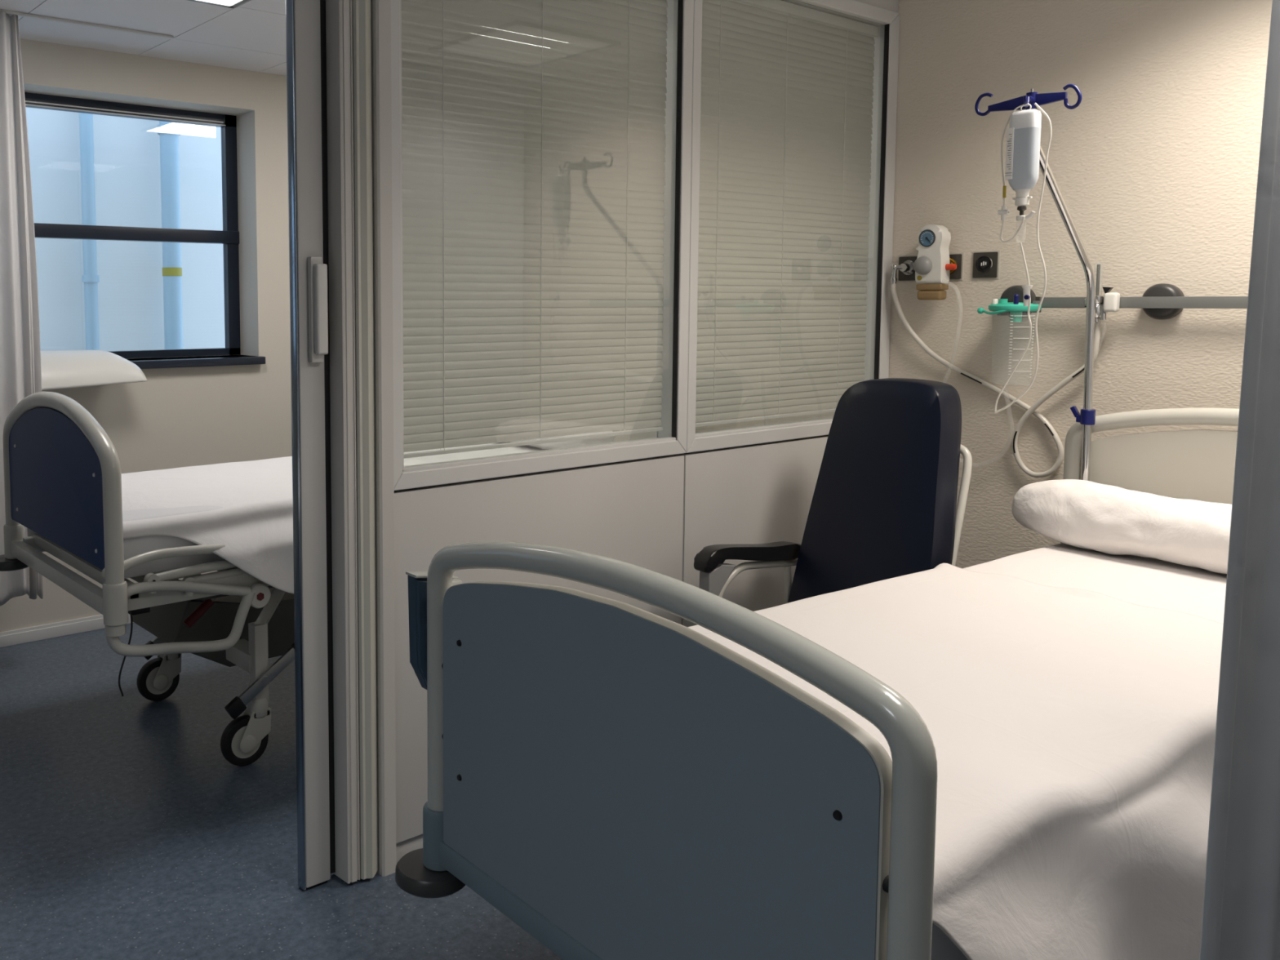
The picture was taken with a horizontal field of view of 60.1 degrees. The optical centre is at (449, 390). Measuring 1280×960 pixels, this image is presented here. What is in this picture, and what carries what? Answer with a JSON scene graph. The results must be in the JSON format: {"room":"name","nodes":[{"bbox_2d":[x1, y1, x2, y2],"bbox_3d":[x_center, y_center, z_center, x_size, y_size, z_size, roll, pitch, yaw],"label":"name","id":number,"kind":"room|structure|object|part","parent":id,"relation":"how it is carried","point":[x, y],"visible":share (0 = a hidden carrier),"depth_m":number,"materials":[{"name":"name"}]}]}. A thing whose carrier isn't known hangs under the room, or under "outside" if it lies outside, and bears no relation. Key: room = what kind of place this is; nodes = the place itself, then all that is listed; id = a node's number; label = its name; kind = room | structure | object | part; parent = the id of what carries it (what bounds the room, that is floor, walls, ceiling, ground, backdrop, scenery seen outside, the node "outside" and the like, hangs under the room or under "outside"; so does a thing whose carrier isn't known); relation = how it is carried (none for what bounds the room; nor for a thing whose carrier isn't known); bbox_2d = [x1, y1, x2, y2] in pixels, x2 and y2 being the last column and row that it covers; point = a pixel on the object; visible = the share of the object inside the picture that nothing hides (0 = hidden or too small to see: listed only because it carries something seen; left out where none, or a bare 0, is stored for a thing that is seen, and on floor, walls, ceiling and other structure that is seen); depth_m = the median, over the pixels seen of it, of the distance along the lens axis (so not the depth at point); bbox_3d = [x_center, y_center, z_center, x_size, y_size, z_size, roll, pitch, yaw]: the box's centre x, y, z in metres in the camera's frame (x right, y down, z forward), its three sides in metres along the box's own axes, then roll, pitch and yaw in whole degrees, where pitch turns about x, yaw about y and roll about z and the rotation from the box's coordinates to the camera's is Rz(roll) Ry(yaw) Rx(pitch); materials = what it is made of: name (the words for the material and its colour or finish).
{"room":"hospital room","nodes":[
{"label":"hospital room","id":0,"kind":"room"},
{"bbox_2d":[25,106,225,351],"bbox_3d":[-4.092,-1.147,4.938,6.535,6.500,0.265,-4,6,-37],"label":"wall","id":1,"kind":"structure","parent":0,"point":[126,150],"depth_m":6.45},
{"bbox_2d":[79,112,99,350],"bbox_3d":[-2.075,-1.255,6.201,0.096,6.500,0.096,-4,6,-37],"label":"drain pipe","id":2,"kind":"object","parent":1,"relation":"attached to","point":[90,277],"visible":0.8,"depth_m":6.20,"materials":[{"name":"blue"}]},
{"bbox_2d":[0,38,292,632],"bbox_3d":[-2.261,-0.220,4.592,5.742,2.700,0.300,-4,6,-37],"label":"wall","id":3,"kind":"structure","parent":0,"point":[180,417],"depth_m":5.25,"materials":[{"name":"beige paint"}]},
{"bbox_2d":[0,613,133,647],"bbox_3d":[-2.162,1.104,4.573,5.742,0.064,0.018,-4,6,-37],"label":"baseboard","id":4,"kind":"structure","parent":3,"relation":"attached to","point":[20,636],"depth_m":4.85,"materials":[{"name":"white metal"}]},
{"bbox_2d":[40,350,146,390],"bbox_3d":[-1.745,-0.085,4.686,0.825,0.182,0.192,-4,6,-37],"label":"wall shelf","id":5,"kind":"object","parent":3,"relation":"attached to","point":[60,369],"visible":0.78,"depth_m":4.73,"materials":[{"name":"white plastic"}]},
{"bbox_2d":[24,92,265,368],"bbox_3d":[-1.912,-0.704,4.760,2.282,1.248,0.297,-4,6,-37],"label":"window","id":6,"kind":"structure","parent":3,"relation":"in","point":[228,237],"depth_m":5.31,"materials":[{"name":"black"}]},
{"bbox_3d":[-1.896,-0.100,4.789,2.282,0.038,0.247,-4,6,-37],"label":"sill","id":7,"kind":"part","parent":6,"relation":"part of","materials":[{"name":"black metal"}]},
{"bbox_2d":[0,622,562,959],"bbox_3d":[-0.182,1.384,1.972,5.942,0.080,7.178,-4,6,-37],"label":"floor","id":8,"kind":"structure","parent":0,"point":[127,831],"depth_m":3.02,"materials":[{"name":"plastic"}]},
{"bbox_2d":[0,391,655,765],"bbox_3d":[-0.314,0.523,4.183,2.530,1.277,1.184,-4,6,-37],"label":"hospital bed","id":9,"kind":"object","parent":8,"relation":"on","point":[63,473],"visible":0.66,"depth_m":3.44,"materials":[{"name":"grey metal"}]},
{"bbox_2d":[3,524,24,559],"bbox_3d":[-1.560,0.539,3.875,0.068,0.120,0.068,-4,6,-37],"label":"socket","id":10,"kind":"object","parent":9,"relation":"attached to","point":[13,533],"depth_m":3.85,"materials":[{"name":"grey plastic"}]},
{"bbox_3d":[-1.255,0.272,3.448,0.026,0.432,0.970,-4,6,-37],"label":"footboard panel","id":11,"kind":"part","parent":9,"relation":"part of","materials":[{"name":"blue plastic"}]},
{"bbox_3d":[-1.255,0.334,3.453,0.052,0.658,1.066,-4,6,-37],"label":"footboard frame","id":12,"kind":"part","parent":9,"relation":"part of","materials":[{"name":"plastic"}]},
{"bbox_2d":[102,580,128,626],"bbox_3d":[-0.948,0.604,3.069,0.068,0.120,0.068,-4,6,-37],"label":"socket","id":13,"kind":"object","parent":9,"relation":"attached to","point":[115,593],"depth_m":3.04,"materials":[{"name":"grey plastic"}]},
{"bbox_3d":[-0.788,0.652,3.204,0.468,0.291,0.033,-4,6,-37],"label":"rail","id":14,"kind":"part","parent":9,"relation":"part of","materials":[{"name":"white metal"}]},
{"bbox_3d":[-0.800,0.710,3.451,0.103,0.089,0.030,-4,6,-37],"label":"release lever","id":15,"kind":"part","parent":9,"relation":"part of","materials":[{"name":"red plastic"}]},
{"bbox_3d":[-0.514,0.615,3.534,0.650,0.030,0.040,-4,6,-37],"label":"lift arm","id":16,"kind":"part","parent":9,"relation":"part of","materials":[{"name":"grey metal"}]},
{"bbox_3d":[-0.615,0.635,3.387,0.076,0.076,0.100,-4,6,-37],"label":"crank knob","id":17,"kind":"part","parent":9,"relation":"part of","materials":[{"name":"plastic"}]},
{"bbox_3d":[-0.584,0.639,3.347,0.023,0.027,0.005,-4,6,-37],"label":"knob","id":18,"kind":"part","parent":9,"relation":"part of","materials":[{"name":"red plastic"}]},
{"bbox_3d":[-0.569,0.797,3.558,0.181,0.454,0.048,-4,6,-37],"label":"leg","id":19,"kind":"part","parent":9,"relation":"part of","materials":[{"name":"white metal"}]},
{"bbox_3d":[0.626,0.089,4.862,0.026,0.437,0.889,-4,6,-37],"label":"headboard panel","id":20,"kind":"part","parent":9,"relation":"part of","materials":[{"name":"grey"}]},
{"bbox_2d":[395,407,1239,959],"bbox_3d":[1.241,0.706,2.369,2.530,1.200,1.176,-3,6,-34],"label":"hospital bed","id":21,"kind":"object","parent":8,"relation":"on","point":[616,780],"visible":0.69,"depth_m":1.63,"materials":[{"name":"grey plastic"}]},
{"bbox_2d":[405,571,462,689],"bbox_3d":[-0.023,0.544,2.147,0.099,0.372,0.078,-3,6,-34],"label":"handset","id":22,"kind":"object","parent":21,"relation":"hanging from","point":[417,580],"visible":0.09,"depth_m":2.13,"materials":[{"name":"blue plastic"}]},
{"bbox_2d":[422,801,447,871],"bbox_3d":[-0.018,0.879,2.136,0.068,0.120,0.068,-3,6,-34],"label":"socket","id":23,"kind":"object","parent":21,"relation":"attached to","point":[434,815],"depth_m":2.11,"materials":[{"name":"blue"}]},
{"bbox_3d":[0.264,0.624,1.698,0.026,0.588,0.944,-3,6,-34],"label":"footboard panel","id":24,"kind":"part","parent":21,"relation":"part of","materials":[{"name":"grey"}]},
{"bbox_3d":[0.264,0.633,1.698,0.049,0.740,1.055,-3,6,-34],"label":"footboard frame","id":25,"kind":"part","parent":21,"relation":"part of","materials":[{"name":"grey plastic"}]},
{"bbox_2d":[931,923,968,959],"bbox_3d":[1.222,0.684,2.354,2.225,0.268,0.860,-3,6,-34],"label":"mattress","id":26,"kind":"object","parent":21,"relation":"on","point":[943,948],"visible":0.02,"depth_m":1.46,"materials":[{"name":"grey"}]},
{"bbox_2d":[962,542,1226,623],"bbox_3d":[1.781,0.624,2.730,0.905,0.240,0.883,-3,6,-34],"label":"sheet","id":27,"kind":"object","parent":26,"relation":"on","point":[1150,582],"visible":0.41,"depth_m":2.87,"materials":[{"name":"white fabric"}]},
{"bbox_2d":[687,563,1223,959],"bbox_3d":[0.969,0.786,2.119,1.579,0.512,1.020,-3,6,-34],"label":"sheet","id":28,"kind":"object","parent":27,"relation":"on","point":[1072,731],"visible":0.47,"depth_m":1.80,"materials":[{"name":"white fabric"}]},
{"bbox_2d":[1011,479,1231,573],"bbox_3d":[2.047,0.384,2.946,0.236,0.193,1.012,-3,6,-34],"label":"bolster pillow","id":29,"kind":"object","parent":27,"relation":"on","point":[1108,519],"visible":0.83,"depth_m":3.02,"materials":[{"name":"white fabric"}]},
{"bbox_2d":[974,84,1095,480],"bbox_3d":[1.726,-0.101,3.123,0.581,1.484,0.285,-4,6,-37],"label":"pole","id":30,"kind":"object","parent":21,"relation":"attached to","point":[1086,418],"visible":0.87,"depth_m":3.20,"materials":[{"name":"silver metal"}]},
{"bbox_2d":[1004,103,1041,206],"bbox_3d":[1.532,-0.629,2.878,0.049,0.271,0.072,-4,6,-37],"label":"bottle","id":31,"kind":"object","parent":30,"relation":"hanging from","point":[1024,133],"visible":1,"depth_m":2.86,"materials":[{"name":"white plastic"}]},
{"bbox_2d":[1004,133,1012,175],"bbox_3d":[1.496,-0.629,2.885,0.001,0.109,0.017,-4,6,-37],"label":"print","id":32,"kind":"object","parent":31,"relation":"attached to","point":[1008,171],"depth_m":2.89,"materials":[{"name":"white paper"}]},
{"bbox_2d":[994,102,1052,413],"bbox_3d":[1.536,-0.348,2.896,0.027,0.830,0.130,-4,6,-41],"label":"drip","id":33,"kind":"object","parent":31,"relation":"hanging from","point":[1027,298],"visible":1,"depth_m":2.88,"materials":[{"name":"clear plastic"}]},
{"bbox_2d":[997,205,1009,220],"bbox_3d":[1.500,-0.480,2.922,0.014,0.039,0.026,-4,6,-37],"label":"tap","id":34,"kind":"object","parent":33,"relation":"on","point":[1004,211],"depth_m":2.92,"materials":[{"name":"white plastic"}]},
{"bbox_3d":[2.217,0.446,3.012,0.049,0.790,0.985,-3,6,-34],"label":"headboard frame","id":35,"kind":"part","parent":21,"relation":"part of","materials":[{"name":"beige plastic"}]},
{"bbox_3d":[2.217,0.410,3.009,0.026,0.593,0.865,-3,6,-34],"label":"headboard panel","id":36,"kind":"part","parent":21,"relation":"part of","materials":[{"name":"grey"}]},
{"bbox_2d":[693,377,972,604],"bbox_3d":[1.198,0.607,3.280,0.854,1.250,0.612,-4,6,-37],"label":"recliner chair","id":37,"kind":"object","parent":8,"relation":"on","point":[884,505],"visible":0.47,"depth_m":3.36,"materials":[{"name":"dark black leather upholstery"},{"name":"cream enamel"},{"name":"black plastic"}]},
{"bbox_3d":[0.966,0.519,3.450,0.507,0.088,0.052,-4,6,-37],"label":"armrest","id":38,"kind":"part","parent":37,"relation":"part of","materials":[{"name":"black plastic"}]},
{"bbox_3d":[1.019,0.863,3.517,0.534,0.645,0.025,-4,6,-37],"label":"arm frame","id":39,"kind":"part","parent":37,"relation":"part of","materials":[{"name":"beige metal"}]},
{"bbox_3d":[1.369,0.386,3.398,0.418,0.830,0.458,-4,6,-37],"label":"backrest","id":40,"kind":"part","parent":37,"relation":"part of","materials":[{"name":"blue"}]},
{"bbox_3d":[1.529,0.448,3.289,0.085,0.578,0.266,3,5,31],"label":"frame","id":41,"kind":"part","parent":37,"relation":"part of","materials":[{"name":"beige metal"}]},
{"bbox_2d":[0,0,755,75],"bbox_3d":[-0.127,-1.293,1.673,5.742,0.050,6.778,-4,6,-37],"label":"ceiling","id":42,"kind":"structure","parent":0,"point":[251,35],"depth_m":4.44,"materials":[{"name":"white tile"}]},
{"bbox_2d":[0,8,173,605],"bbox_3d":[-2.527,-0.255,3.659,3.400,2.332,0.107,-4,6,-37],"label":"privacy curtain","id":43,"kind":"object","parent":42,"relation":"hanging from","point":[20,371],"visible":0.75,"depth_m":4.26,"materials":[{"name":"white fabric"}]},
{"bbox_2d":[187,0,248,8],"bbox_3d":[-0.881,-1.425,3.690,0.600,0.012,0.600,-4,6,-37],"label":"recessed light","id":44,"kind":"object","parent":42,"relation":"in","point":[226,3],"visible":1,"depth_m":4.04,"materials":[{"name":"grey plastic"}]},
{"bbox_2d":[203,0,239,4],"bbox_3d":[-0.881,-1.427,3.690,0.560,0.007,0.560,-4,6,-37],"label":"diffuser","id":45,"kind":"object","parent":44,"relation":"attached to","point":[208,2],"depth_m":4.04,"materials":[{"name":"white plastic"}]},
{"bbox_2d":[1199,0,1279,959],"bbox_3d":[1.590,-0.017,1.714,3.001,2.508,0.236,-4,6,-37],"label":"curtain","id":46,"kind":"object","parent":42,"relation":"hanging from","point":[1241,912],"visible":1,"depth_m":1.49,"materials":[{"name":"white fabric"}]},
{"bbox_2d":[394,0,898,843],"bbox_3d":[0.742,-0.109,3.481,2.301,2.607,0.080,-4,6,-37],"label":"wall","id":47,"kind":"structure","parent":0,"point":[656,514],"depth_m":3.29,"materials":[{"name":"white paint"}]},
{"bbox_2d":[285,0,395,890],"bbox_3d":[-1.542,0.047,1.749,3.440,2.628,0.108,-4,6,-37],"label":"door","id":48,"kind":"structure","parent":47,"relation":"in","point":[339,51],"depth_m":2.70,"materials":[{"name":"grey"}]},
{"bbox_3d":[-0.328,-0.198,2.652,0.035,0.260,0.018,-4,6,-37],"label":"handle","id":49,"kind":"part","parent":48,"relation":"part of","materials":[{"name":"grey metal"}]},
{"bbox_2d":[395,834,422,864],"bbox_3d":[0.746,1.179,3.587,2.296,0.062,0.052,-4,6,-37],"label":"baseboard","id":50,"kind":"structure","parent":47,"relation":"attached to","point":[403,847],"depth_m":2.91,"materials":[{"name":"grey laminate"}]},
{"bbox_2d":[391,0,693,490],"bbox_3d":[0.278,-0.548,3.093,1.138,1.556,0.096,-4,6,-37],"label":"window","id":51,"kind":"structure","parent":47,"relation":"in","point":[672,440],"depth_m":3.34,"materials":[{"name":"white metal"}]},
{"bbox_2d":[400,0,667,458],"bbox_3d":[0.269,-0.559,3.094,1.036,1.431,0.026,-4,6,-37],"label":"blind","id":52,"kind":"object","parent":51,"relation":"attached to","point":[533,250],"visible":0.91,"depth_m":3.07,"materials":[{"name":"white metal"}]},
{"bbox_3d":[-0.019,-0.537,2.881,0.002,1.407,0.019,-4,6,-37],"label":"ladder cord","id":53,"kind":"part","parent":52,"relation":"part of","materials":[{"name":"white fabric"}]},
{"bbox_3d":[0.269,0.149,3.150,1.028,0.010,0.018,-4,6,-37],"label":"rail","id":54,"kind":"part","parent":52,"relation":"part of","materials":[{"name":"white metal"}]},
{"bbox_3d":[0.260,-0.555,3.091,0.002,1.407,0.019,-4,6,-37],"label":"ladder cord","id":55,"kind":"part","parent":52,"relation":"part of","materials":[{"name":"white fabric"}]},
{"bbox_3d":[0.539,-0.573,3.302,0.002,1.407,0.019,-4,6,-37],"label":"ladder cord","id":56,"kind":"part","parent":52,"relation":"part of","materials":[{"name":"white fabric"}]},
{"bbox_3d":[1.199,0.645,3.889,1.158,0.940,0.080,-4,6,-37],"label":"wall panel","id":57,"kind":"part","parent":47,"relation":"part of","materials":[{"name":"grey laminate"}]},
{"bbox_2d":[686,0,899,453],"bbox_3d":[1.195,-0.607,3.785,1.160,1.556,0.096,-4,6,-37],"label":"window","id":58,"kind":"structure","parent":47,"relation":"in","point":[886,58],"depth_m":4.02,"materials":[{"name":"white metal"}]},
{"bbox_2d":[695,0,878,426],"bbox_3d":[1.182,-0.618,3.782,1.036,1.431,0.026,-4,6,-37],"label":"blind","id":59,"kind":"object","parent":58,"relation":"attached to","point":[784,196],"visible":0.92,"depth_m":3.76,"materials":[{"name":"white metal"}]},
{"bbox_3d":[0.878,-0.595,3.557,0.002,1.407,0.019,-4,6,-37],"label":"ladder cord","id":60,"kind":"part","parent":59,"relation":"part of","materials":[{"name":"white fabric"}]},
{"bbox_3d":[1.182,0.090,3.839,1.028,0.010,0.018,-4,6,-37],"label":"rail","id":61,"kind":"part","parent":59,"relation":"part of","materials":[{"name":"white metal"}]},
{"bbox_3d":[1.161,-0.613,3.771,0.002,1.407,0.019,-4,6,-37],"label":"ladder cord","id":62,"kind":"part","parent":59,"relation":"part of","materials":[{"name":"white fabric"}]},
{"bbox_3d":[1.444,-0.631,3.984,0.002,1.407,0.019,-4,6,-37],"label":"ladder cord","id":63,"kind":"part","parent":59,"relation":"part of","materials":[{"name":"white fabric"}]},
{"bbox_3d":[0.739,-1.382,3.377,2.300,0.053,0.080,-4,6,-37],"label":"wall panel","id":64,"kind":"part","parent":47,"relation":"part of","materials":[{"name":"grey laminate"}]},
{"bbox_2d":[544,0,1272,568],"bbox_3d":[2.144,-0.150,3.616,0.100,2.700,7.178,-4,6,-37],"label":"wall","id":65,"kind":"structure","parent":0,"point":[1154,170],"depth_m":3.59,"materials":[{"name":"beige paint"}]},
{"bbox_2d":[897,254,917,282],"bbox_3d":[1.725,-0.457,4.049,0.016,0.100,0.096,-4,6,-37],"label":"wall outlet","id":66,"kind":"object","parent":65,"relation":"attached to","point":[902,276],"visible":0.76,"depth_m":4.05,"materials":[{"name":"grey"}]},
{"bbox_2d":[902,259,915,275],"bbox_3d":[1.722,-0.460,4.046,0.008,0.058,0.058,-4,6,-37],"label":"socket","id":67,"kind":"object","parent":66,"relation":"attached to","point":[904,261],"depth_m":4.04,"materials":[{"name":"silver metal"}]},
{"bbox_2d":[889,262,1101,477],"bbox_3d":[1.897,-0.083,3.801,0.065,0.746,0.738,-4,6,-37],"label":"hose","id":68,"kind":"object","parent":66,"relation":"attached to","point":[908,267],"visible":0.91,"depth_m":3.73,"materials":[{"name":"white plastic"}]},
{"bbox_2d":[913,224,956,300],"bbox_3d":[1.763,-0.462,3.903,0.122,0.270,0.132,-4,6,-37],"label":"suction regulator","id":69,"kind":"object","parent":65,"relation":"attached to","point":[931,265],"visible":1,"depth_m":3.89,"materials":[{"name":"white plastic"}]},
{"bbox_3d":[1.708,-0.451,3.902,0.033,0.066,0.066,-4,6,-37],"label":"control knob","id":70,"kind":"part","parent":69,"relation":"part of","materials":[{"name":"grey plastic"}]},
{"bbox_2d":[949,252,964,280],"bbox_3d":[1.818,-0.449,3.925,0.016,0.100,0.096,-4,6,-37],"label":"wall outlet","id":71,"kind":"object","parent":65,"relation":"attached to","point":[957,259],"visible":0.36,"depth_m":3.90,"materials":[{"name":"grey plastic"}]},
{"bbox_2d":[949,257,956,273],"bbox_3d":[1.815,-0.452,3.923,0.008,0.058,0.058,-4,6,-37],"label":"socket","id":72,"kind":"object","parent":71,"relation":"attached to","point":[952,260],"depth_m":3.91,"materials":[{"name":"yellow plastic"}]},
{"bbox_2d":[971,250,999,279],"bbox_3d":[1.896,-0.444,3.822,0.018,0.100,0.096,-4,6,-37],"label":"wall outlet","id":73,"kind":"object","parent":65,"relation":"attached to","point":[985,264],"visible":1,"depth_m":3.81,"materials":[{"name":"grey"}]},
{"bbox_2d":[975,255,992,272],"bbox_3d":[1.891,-0.447,3.818,0.004,0.059,0.059,-4,6,-37],"label":"socket","id":74,"kind":"object","parent":73,"relation":"attached to","point":[984,264],"depth_m":3.82,"materials":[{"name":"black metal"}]},
{"bbox_2d":[1000,283,1248,319],"bbox_3d":[2.253,-0.274,3.328,0.060,0.112,1.103,-4,6,-37],"label":"rail","id":75,"kind":"object","parent":65,"relation":"attached to","point":[1162,300],"visible":0.72,"depth_m":3.36,"materials":[{"name":"grey painted metal"},{"name":"dark grey plastic"}]},
{"bbox_2d":[977,293,1041,377],"bbox_3d":[1.911,-0.173,3.666,0.169,0.309,0.160,-1,5,-5],"label":"canister","id":76,"kind":"object","parent":75,"relation":"hanging from","point":[1001,307],"visible":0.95,"depth_m":3.61,"materials":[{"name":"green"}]},
{"bbox_3d":[1.916,-0.272,3.659,0.160,0.077,0.160,-4,6,-37],"label":"lid","id":77,"kind":"part","parent":76,"relation":"part of","materials":[{"name":"teal plastic"}]},
{"bbox_2d":[1084,264,1119,321],"bbox_3d":[2.097,-0.256,3.467,0.061,0.311,0.095,-4,6,-37],"label":"oxygen flowmeter","id":78,"kind":"object","parent":75,"relation":"attached to","point":[1111,300],"visible":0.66,"depth_m":3.45,"materials":[{"name":"white plastic"}]},
{"bbox_3d":[2.100,-0.320,3.443,0.018,0.020,0.028,-4,6,-37],"label":"clamp lever","id":79,"kind":"part","parent":78,"relation":"part of","materials":[{"name":"black plastic"}]},
{"label":"outside","id":80,"kind":"structure","parent":0,"visible":0},
{"bbox_3d":[-3.499,2.037,6.471,10.000,0.100,3.750,-4,6,-37],"label":"ground","id":81,"kind":"structure","parent":80,"visible":0},
{"bbox_2d":[156,120,182,349],"bbox_3d":[-1.668,-1.277,6.458,0.136,6.500,0.136,-4,6,-37],"label":"drain pipe","id":82,"kind":"object","parent":81,"relation":"on","point":[169,132],"visible":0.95,"depth_m":6.45,"materials":[{"name":"blue"}]},
{"bbox_3d":[-0.308,0.388,4.177,2.285,0.168,0.850,-4,6,-37],"label":"mattress","id":83,"kind":"object","parent":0,"visible":0},
{"bbox_2d":[122,505,224,578],"bbox_3d":[-0.310,0.382,4.175,2.300,0.168,0.867,-4,6,-37],"label":"sheet","id":84,"kind":"object","parent":83,"relation":"on","point":[132,547],"visible":0.1,"depth_m":3.23,"materials":[{"name":"white fabric"}]},
{"bbox_2d":[26,442,543,593],"bbox_3d":[-0.277,0.439,4.136,2.310,0.296,1.000,-4,6,-37],"label":"sheet","id":85,"kind":"object","parent":84,"relation":"on","point":[255,522],"visible":0.34,"depth_m":3.43,"materials":[{"name":"white fabric"}]},
{"bbox_2d":[503,431,614,449],"bbox_3d":[0.436,0.179,4.725,0.324,0.138,0.667,-4,6,-37],"label":"bed pillow","id":86,"kind":"object","parent":85,"relation":"on","point":[571,443],"visible":0.22,"depth_m":4.47,"materials":[{"name":"white fabric"}]}
]}

